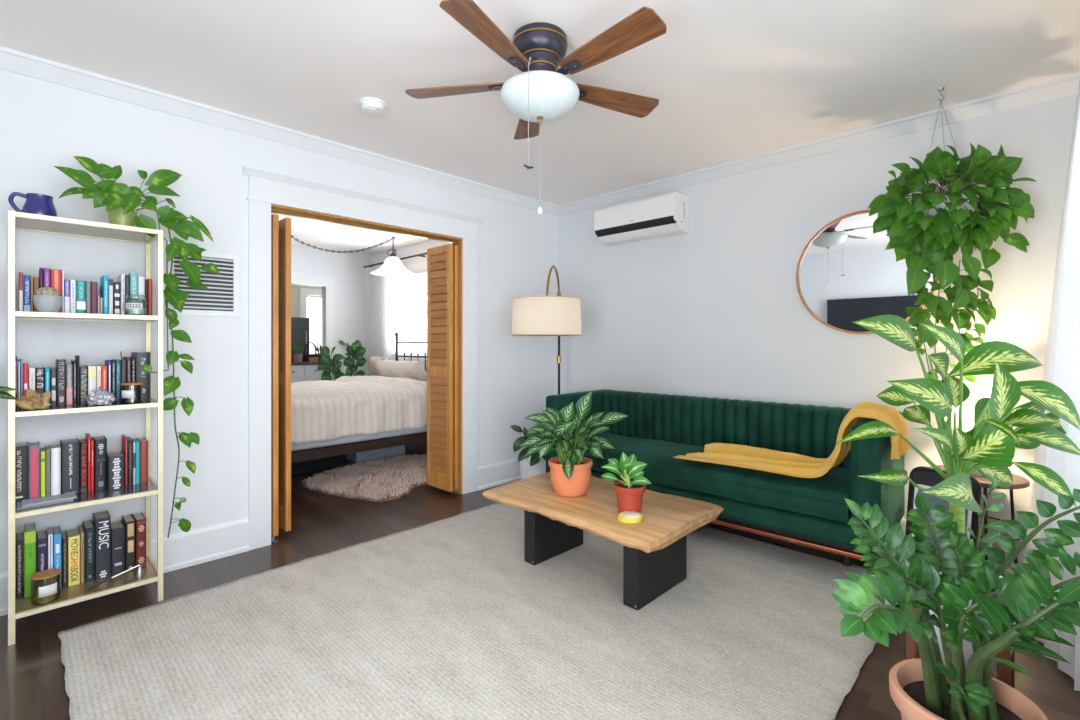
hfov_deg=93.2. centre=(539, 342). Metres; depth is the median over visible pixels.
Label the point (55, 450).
book
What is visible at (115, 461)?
book
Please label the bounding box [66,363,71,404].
book
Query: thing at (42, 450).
book
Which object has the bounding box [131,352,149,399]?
book
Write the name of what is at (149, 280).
book
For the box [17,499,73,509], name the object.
magazine
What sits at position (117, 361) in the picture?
book
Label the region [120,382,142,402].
candle jar
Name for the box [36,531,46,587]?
book
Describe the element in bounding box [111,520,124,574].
book
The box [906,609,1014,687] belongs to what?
plant stand
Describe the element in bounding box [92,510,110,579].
book
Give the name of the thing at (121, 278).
book
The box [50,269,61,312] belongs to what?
book
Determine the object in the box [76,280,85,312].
book
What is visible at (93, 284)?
book
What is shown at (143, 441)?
book
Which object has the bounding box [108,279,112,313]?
book
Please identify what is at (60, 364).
book
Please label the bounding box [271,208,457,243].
trim
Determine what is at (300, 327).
television
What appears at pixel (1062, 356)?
curtain
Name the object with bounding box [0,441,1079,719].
floor
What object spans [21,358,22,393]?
book
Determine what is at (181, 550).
baseboard
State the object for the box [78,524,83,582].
book
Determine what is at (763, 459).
throw blanket
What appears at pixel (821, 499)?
seat cushion
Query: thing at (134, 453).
book
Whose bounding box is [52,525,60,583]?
book
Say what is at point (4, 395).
plant
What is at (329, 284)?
trim
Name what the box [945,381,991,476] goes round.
table lamp
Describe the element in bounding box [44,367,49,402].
book
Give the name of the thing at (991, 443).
tall dieffenbachia
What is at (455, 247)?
door leaf
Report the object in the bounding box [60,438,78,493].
book
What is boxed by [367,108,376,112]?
vent
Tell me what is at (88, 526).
book
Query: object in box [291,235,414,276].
pendant lamp
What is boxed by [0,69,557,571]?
wall
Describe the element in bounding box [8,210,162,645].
bookcase
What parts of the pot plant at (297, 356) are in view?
pot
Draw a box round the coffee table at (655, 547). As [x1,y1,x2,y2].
[483,472,723,610]
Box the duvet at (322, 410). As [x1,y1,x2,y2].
[291,376,426,443]
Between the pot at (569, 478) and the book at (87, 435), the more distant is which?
the pot at (569, 478)
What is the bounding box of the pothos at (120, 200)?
[54,156,219,537]
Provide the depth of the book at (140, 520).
2.48 m
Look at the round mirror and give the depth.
3.16 m
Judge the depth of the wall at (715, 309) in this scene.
3.49 m
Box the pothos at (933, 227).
[867,87,1036,383]
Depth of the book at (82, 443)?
2.33 m
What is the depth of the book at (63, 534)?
2.27 m
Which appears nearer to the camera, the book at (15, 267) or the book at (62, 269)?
the book at (15, 267)
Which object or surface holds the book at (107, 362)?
on the bookcase at (21, 607)
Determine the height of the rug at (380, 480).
0.060 m
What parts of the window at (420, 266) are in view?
pane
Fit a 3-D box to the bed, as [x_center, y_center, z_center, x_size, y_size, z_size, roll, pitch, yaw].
[-1.967,0.531,5.362,2.072,1.350,2.250,0,0,44]
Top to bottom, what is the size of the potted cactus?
0.110 m
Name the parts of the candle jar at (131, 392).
lid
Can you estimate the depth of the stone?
2.12 m
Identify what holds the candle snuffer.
on the bookcase at (21, 607)
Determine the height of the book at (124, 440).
0.231 m
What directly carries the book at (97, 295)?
on the bookcase at (21, 607)
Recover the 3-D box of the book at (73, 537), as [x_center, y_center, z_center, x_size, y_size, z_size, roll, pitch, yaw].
[-2.143,0.979,2.345,0.143,0.219,0.038,0,0,44]
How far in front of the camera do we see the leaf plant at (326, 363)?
6.69 m
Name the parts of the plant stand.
leg, leg, leg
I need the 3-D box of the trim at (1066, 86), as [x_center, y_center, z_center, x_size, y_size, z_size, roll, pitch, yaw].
[1.420,-1.256,3.640,3.550,0.075,0.070,0,0,44]
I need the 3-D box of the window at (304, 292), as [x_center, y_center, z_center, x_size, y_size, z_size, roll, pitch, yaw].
[-3.755,-0.311,8.925,0.140,1.225,0.900,0,0,44]
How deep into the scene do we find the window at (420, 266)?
6.84 m
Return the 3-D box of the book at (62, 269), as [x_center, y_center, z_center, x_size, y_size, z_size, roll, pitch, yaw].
[-2.132,-0.228,2.280,0.141,0.200,0.006,0,0,44]
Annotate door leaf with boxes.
[271,214,278,536]
[279,218,290,531]
[425,244,452,491]
[433,245,457,489]
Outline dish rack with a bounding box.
[302,354,321,361]
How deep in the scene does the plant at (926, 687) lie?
1.31 m
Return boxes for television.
[291,317,309,360]
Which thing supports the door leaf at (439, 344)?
in the wall at (44, 124)
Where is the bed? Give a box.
[291,332,426,462]
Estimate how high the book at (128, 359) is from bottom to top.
0.209 m
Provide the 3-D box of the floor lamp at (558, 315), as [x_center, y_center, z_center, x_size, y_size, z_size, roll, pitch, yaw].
[0.136,0.286,4.053,0.528,1.839,0.960,0,0,24]
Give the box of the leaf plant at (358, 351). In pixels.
[338,340,366,375]
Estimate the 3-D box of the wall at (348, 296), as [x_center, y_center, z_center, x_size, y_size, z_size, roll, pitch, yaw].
[-3.749,-0.044,6.372,0.120,2.500,3.400,0,0,44]
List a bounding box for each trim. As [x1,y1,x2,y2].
[0,46,558,215]
[242,166,482,549]
[271,204,461,493]
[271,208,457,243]
[291,272,364,281]
[291,275,334,380]
[558,73,1079,215]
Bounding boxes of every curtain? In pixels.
[365,265,391,375]
[1024,82,1079,690]
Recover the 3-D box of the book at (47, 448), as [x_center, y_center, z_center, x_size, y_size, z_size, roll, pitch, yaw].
[-2.210,0.576,2.294,0.130,0.214,0.013,0,0,44]
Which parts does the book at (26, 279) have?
spine panel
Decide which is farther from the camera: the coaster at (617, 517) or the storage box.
the storage box
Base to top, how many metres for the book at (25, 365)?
0.190 m
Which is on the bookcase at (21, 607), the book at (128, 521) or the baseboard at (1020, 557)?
the book at (128, 521)
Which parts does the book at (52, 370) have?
spine panel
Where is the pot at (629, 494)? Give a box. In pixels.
[614,480,645,512]
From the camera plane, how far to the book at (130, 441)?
2.45 m
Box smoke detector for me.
[360,97,385,114]
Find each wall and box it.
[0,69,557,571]
[291,245,368,380]
[291,285,321,317]
[369,94,1077,540]
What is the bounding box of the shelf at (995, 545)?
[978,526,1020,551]
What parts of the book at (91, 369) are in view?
spine panel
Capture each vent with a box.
[166,251,239,316]
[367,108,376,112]
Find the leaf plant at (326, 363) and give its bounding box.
[317,346,349,380]
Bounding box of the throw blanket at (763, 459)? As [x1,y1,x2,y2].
[673,402,909,477]
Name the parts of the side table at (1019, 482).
leg, shelf rail, leg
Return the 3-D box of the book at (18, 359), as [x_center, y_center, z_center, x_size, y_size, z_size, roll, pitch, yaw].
[-2.260,0.173,2.217,0.144,0.209,0.008,0,0,44]
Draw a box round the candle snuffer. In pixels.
[87,565,143,589]
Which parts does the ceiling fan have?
blade, blade, blade, pull chain, lamp shade, blade, blade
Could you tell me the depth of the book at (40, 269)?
2.18 m
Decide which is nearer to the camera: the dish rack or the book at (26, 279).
the book at (26, 279)
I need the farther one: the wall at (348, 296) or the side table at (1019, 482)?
the wall at (348, 296)
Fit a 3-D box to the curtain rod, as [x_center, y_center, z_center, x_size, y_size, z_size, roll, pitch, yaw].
[-1.553,-1.104,6.514,2.720,0.025,0.122,0,0,44]
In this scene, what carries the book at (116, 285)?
on the bookcase at (21, 607)
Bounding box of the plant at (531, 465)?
[510,425,545,479]
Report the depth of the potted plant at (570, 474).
2.65 m
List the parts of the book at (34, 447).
spine panel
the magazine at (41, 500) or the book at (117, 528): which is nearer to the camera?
the magazine at (41, 500)
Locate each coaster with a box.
[617,517,641,522]
[618,515,641,521]
[619,511,642,519]
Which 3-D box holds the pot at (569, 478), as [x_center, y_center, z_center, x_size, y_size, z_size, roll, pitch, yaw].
[0.159,0.701,2.681,0.232,0.170,0.232,0,0,44]
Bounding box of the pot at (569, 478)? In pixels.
[548,456,592,496]
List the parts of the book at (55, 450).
spine panel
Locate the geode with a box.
[87,387,116,405]
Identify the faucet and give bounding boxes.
[304,342,315,353]
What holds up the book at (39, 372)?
on the bookcase at (21, 607)
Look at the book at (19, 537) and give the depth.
2.18 m
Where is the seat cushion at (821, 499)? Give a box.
[556,433,850,523]
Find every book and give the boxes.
[15,267,15,310]
[15,356,16,408]
[15,441,27,503]
[16,532,22,598]
[18,359,19,407]
[19,272,22,311]
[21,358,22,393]
[23,275,29,311]
[23,363,27,394]
[24,522,35,596]
[29,367,34,391]
[29,441,39,498]
[31,276,32,311]
[33,277,38,311]
[35,367,43,393]
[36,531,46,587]
[39,268,42,287]
[40,448,44,496]
[43,268,49,286]
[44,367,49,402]
[45,445,49,495]
[47,526,52,584]
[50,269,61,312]
[50,367,55,405]
[50,444,60,495]
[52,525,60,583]
[56,359,65,405]
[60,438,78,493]
[61,268,63,312]
[61,530,66,587]
[64,279,69,312]
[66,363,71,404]
[66,528,79,586]
[70,280,75,312]
[71,360,76,404]
[75,355,79,404]
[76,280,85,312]
[78,438,86,492]
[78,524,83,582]
[80,365,87,403]
[82,520,93,582]
[85,281,90,313]
[85,433,90,491]
[86,365,95,394]
[91,282,96,313]
[91,437,93,491]
[92,436,106,490]
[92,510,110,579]
[94,365,100,390]
[97,295,98,313]
[99,298,102,313]
[99,365,106,389]
[100,275,107,313]
[105,360,110,391]
[107,451,123,490]
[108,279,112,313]
[111,360,114,401]
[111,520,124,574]
[112,359,120,401]
[113,282,119,314]
[117,274,124,314]
[121,360,125,382]
[121,434,127,485]
[122,514,134,571]
[123,357,130,382]
[125,275,129,314]
[127,273,137,314]
[128,437,132,485]
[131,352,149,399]
[131,357,134,381]
[132,438,139,484]
[132,512,145,568]
[133,441,135,484]
[136,437,147,483]
[138,277,144,302]
[145,279,147,314]
[148,279,151,315]
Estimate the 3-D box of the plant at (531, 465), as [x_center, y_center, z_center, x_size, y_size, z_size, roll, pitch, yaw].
[-0.068,0.944,4.256,0.349,0.522,0.340,0,0,-14]
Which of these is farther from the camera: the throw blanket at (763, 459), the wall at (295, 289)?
the wall at (295, 289)
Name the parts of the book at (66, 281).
spine panel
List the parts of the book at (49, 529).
spine panel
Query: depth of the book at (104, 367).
2.36 m
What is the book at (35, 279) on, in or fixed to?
on the bookcase at (21, 607)
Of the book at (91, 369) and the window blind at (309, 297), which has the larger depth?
the window blind at (309, 297)
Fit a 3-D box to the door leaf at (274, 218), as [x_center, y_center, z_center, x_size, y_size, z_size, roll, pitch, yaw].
[-1.723,0.196,3.216,0.342,1.950,0.033,0,0,44]
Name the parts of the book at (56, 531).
spine panel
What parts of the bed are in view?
mattress, frame, headboard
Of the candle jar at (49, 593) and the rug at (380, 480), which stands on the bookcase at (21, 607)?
the candle jar at (49, 593)
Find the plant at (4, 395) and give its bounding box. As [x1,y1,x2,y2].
[0,386,16,399]
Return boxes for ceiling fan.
[405,0,666,213]
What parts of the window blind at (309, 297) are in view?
head rail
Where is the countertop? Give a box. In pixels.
[291,361,319,364]
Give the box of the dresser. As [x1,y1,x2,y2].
[291,365,321,382]
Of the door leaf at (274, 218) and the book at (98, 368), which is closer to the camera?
the book at (98, 368)
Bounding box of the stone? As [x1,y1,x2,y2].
[15,388,51,409]
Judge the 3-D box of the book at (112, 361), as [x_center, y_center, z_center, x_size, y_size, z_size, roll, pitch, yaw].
[-2.041,0.179,2.436,0.136,0.196,0.012,0,0,44]
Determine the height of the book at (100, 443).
0.234 m
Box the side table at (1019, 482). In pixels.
[930,465,1029,563]
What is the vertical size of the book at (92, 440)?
0.235 m
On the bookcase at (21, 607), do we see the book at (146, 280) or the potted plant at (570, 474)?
the book at (146, 280)
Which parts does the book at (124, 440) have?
spine panel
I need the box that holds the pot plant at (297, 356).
[291,343,304,361]
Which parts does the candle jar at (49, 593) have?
lid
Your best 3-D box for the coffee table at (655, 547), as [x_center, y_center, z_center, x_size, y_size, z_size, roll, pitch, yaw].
[0.289,0.989,2.604,1.056,0.406,0.689,0,0,44]
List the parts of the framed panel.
grey panel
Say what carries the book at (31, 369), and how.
on the bookcase at (21, 607)
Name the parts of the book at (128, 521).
spine panel, spine panel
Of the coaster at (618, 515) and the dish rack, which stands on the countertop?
the dish rack
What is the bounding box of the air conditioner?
[594,192,687,245]
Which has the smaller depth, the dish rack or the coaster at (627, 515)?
the coaster at (627, 515)
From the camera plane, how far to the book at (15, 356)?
2.16 m
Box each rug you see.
[58,502,897,719]
[301,454,426,502]
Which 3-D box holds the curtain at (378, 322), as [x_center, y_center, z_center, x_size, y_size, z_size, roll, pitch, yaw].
[-2.280,0.056,7.158,0.740,2.270,0.060,0,0,44]
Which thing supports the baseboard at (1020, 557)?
attached to the wall at (715, 309)
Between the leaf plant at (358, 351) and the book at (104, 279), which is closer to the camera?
the book at (104, 279)
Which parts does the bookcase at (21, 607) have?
post, post, shelf, shelf, shelf, shelf, shelf, post, post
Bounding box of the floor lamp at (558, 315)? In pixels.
[512,265,581,393]
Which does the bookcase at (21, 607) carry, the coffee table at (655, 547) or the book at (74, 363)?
the book at (74, 363)
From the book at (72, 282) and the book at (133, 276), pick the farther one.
the book at (133, 276)
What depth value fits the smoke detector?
2.72 m
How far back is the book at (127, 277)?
2.40 m
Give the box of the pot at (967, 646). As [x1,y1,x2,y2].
[910,563,1015,672]
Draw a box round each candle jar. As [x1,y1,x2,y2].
[30,568,61,604]
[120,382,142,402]
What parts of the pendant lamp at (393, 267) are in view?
chain, lamp shade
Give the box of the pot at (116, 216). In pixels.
[108,207,137,226]
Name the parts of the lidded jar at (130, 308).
lid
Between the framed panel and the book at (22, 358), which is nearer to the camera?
the book at (22, 358)
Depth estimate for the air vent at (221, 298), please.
2.86 m
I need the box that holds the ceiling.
[0,0,1079,254]
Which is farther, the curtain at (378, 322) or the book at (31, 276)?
the curtain at (378, 322)
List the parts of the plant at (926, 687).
pot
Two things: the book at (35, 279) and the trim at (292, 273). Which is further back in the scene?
the trim at (292, 273)
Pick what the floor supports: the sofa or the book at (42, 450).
the sofa
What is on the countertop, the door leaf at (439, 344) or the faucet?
the faucet
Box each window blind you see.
[307,295,321,353]
[392,270,426,357]
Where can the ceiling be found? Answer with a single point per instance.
(731, 80)
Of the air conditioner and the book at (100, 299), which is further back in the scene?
the air conditioner
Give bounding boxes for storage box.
[346,445,404,462]
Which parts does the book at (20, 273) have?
spine panel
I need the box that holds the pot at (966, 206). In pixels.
[914,194,978,230]
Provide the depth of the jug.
2.18 m
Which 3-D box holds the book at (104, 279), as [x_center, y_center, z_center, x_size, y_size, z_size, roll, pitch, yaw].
[-2.040,-0.219,2.392,0.144,0.184,0.017,0,0,44]
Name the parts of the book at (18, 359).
spine panel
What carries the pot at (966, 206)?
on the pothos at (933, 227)
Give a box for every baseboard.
[0,518,248,615]
[478,458,520,490]
[900,517,1024,573]
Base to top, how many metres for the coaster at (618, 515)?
0.007 m
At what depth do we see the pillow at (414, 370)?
5.54 m
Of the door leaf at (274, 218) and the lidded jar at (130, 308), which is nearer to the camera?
the lidded jar at (130, 308)
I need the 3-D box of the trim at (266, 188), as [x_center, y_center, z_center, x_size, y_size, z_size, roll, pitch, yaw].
[-1.095,0.095,3.569,0.055,2.222,1.750,0,0,44]
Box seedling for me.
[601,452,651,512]
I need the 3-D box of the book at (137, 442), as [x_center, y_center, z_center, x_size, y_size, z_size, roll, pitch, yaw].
[-1.990,0.580,2.515,0.129,0.206,0.015,0,0,44]
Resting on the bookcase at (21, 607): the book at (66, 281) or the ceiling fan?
the book at (66, 281)
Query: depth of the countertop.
7.69 m
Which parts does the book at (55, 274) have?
spine panel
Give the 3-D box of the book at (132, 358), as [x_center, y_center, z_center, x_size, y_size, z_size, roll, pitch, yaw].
[-1.987,0.173,2.484,0.143,0.209,0.013,0,0,44]
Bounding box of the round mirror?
[796,210,937,333]
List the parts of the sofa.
armrest, frame, backrest, board, rail, leg, armrest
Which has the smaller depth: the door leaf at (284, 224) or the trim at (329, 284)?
the door leaf at (284, 224)
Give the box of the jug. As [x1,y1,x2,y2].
[8,192,56,216]
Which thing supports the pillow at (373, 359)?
on the bed
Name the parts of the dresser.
drawer, door, door, drawer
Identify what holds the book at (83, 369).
on the bookcase at (21, 607)
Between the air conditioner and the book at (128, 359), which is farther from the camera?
the air conditioner
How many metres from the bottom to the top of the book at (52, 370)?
0.166 m
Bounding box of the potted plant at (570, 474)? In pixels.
[520,391,627,496]
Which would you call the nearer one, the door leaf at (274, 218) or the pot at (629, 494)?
the pot at (629, 494)
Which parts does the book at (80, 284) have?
spine panel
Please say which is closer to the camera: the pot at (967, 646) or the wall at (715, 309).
the pot at (967, 646)
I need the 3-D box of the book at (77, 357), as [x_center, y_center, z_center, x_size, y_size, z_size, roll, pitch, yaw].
[-2.126,0.167,2.347,0.144,0.220,0.008,0,0,44]
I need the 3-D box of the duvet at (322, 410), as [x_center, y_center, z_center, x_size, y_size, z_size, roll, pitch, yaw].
[-2.213,0.589,5.094,2.078,0.461,1.646,0,0,44]
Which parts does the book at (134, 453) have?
spine panel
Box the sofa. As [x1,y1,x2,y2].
[546,389,903,565]
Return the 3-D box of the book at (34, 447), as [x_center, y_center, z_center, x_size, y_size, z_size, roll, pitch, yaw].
[-2.234,0.564,2.257,0.125,0.239,0.033,0,0,44]
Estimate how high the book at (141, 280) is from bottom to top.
0.188 m
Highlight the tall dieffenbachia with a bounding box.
[837,315,1079,672]
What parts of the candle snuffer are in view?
handle, rod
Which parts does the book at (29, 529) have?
spine panel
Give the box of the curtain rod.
[363,252,426,267]
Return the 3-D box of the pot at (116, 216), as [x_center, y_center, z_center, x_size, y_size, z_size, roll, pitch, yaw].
[-1.978,-0.580,2.421,0.116,0.105,0.116,0,0,44]
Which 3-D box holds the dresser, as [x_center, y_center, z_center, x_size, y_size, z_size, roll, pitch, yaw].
[-3.982,0.768,7.670,0.630,0.874,1.330,0,0,44]
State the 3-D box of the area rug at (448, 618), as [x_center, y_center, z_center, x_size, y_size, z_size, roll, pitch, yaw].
[-0.057,1.200,2.349,2.440,0.013,3.051,0,0,44]
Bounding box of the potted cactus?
[32,287,62,312]
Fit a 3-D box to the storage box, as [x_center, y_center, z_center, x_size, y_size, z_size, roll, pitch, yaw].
[-1.845,1.121,5.522,0.590,0.170,0.590,0,0,44]
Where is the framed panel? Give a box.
[905,466,980,557]
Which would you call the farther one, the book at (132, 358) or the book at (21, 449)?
the book at (132, 358)
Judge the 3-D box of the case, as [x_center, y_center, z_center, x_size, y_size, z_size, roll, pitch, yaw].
[-2.396,1.111,4.977,0.826,0.190,0.700,0,0,44]
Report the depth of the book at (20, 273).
2.14 m
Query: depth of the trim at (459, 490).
4.08 m
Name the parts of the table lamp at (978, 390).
lamp shade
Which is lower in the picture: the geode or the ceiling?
the geode
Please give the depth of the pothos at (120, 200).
2.47 m
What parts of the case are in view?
handle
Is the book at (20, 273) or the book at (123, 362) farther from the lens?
the book at (123, 362)
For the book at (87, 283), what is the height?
0.150 m
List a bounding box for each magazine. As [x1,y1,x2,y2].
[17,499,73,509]
[22,492,76,506]
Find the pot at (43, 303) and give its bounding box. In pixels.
[32,295,62,312]
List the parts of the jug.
handle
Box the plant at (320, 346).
[315,341,321,353]
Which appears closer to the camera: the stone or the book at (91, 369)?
the stone
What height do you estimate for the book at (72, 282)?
0.151 m
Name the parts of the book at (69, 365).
spine panel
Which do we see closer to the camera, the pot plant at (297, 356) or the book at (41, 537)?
the book at (41, 537)
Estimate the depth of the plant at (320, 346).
8.24 m
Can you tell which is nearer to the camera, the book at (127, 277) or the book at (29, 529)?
the book at (29, 529)
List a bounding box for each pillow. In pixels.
[370,356,388,375]
[376,360,426,381]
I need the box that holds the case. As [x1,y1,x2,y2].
[291,454,345,476]
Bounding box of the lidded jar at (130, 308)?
[125,294,146,314]
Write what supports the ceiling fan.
hanging from the ceiling
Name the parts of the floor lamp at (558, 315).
lamp shade, shade trim, arm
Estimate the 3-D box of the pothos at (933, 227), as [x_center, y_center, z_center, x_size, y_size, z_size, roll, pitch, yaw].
[2.049,-0.510,2.571,0.724,1.567,0.556,0,0,-7]
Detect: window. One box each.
[300,288,321,326]
[391,261,426,362]
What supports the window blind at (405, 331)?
attached to the window at (420, 266)
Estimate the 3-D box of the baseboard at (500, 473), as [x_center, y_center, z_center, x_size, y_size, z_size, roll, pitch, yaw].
[-0.164,1.113,4.540,0.026,0.185,1.000,0,0,44]
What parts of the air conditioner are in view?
panel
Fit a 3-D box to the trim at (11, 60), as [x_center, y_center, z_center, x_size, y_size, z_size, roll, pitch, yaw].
[-1.429,-1.256,3.217,0.070,0.075,4.660,0,0,44]
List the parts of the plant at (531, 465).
pot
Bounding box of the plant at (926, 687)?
[830,472,1079,719]
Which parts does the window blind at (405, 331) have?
head rail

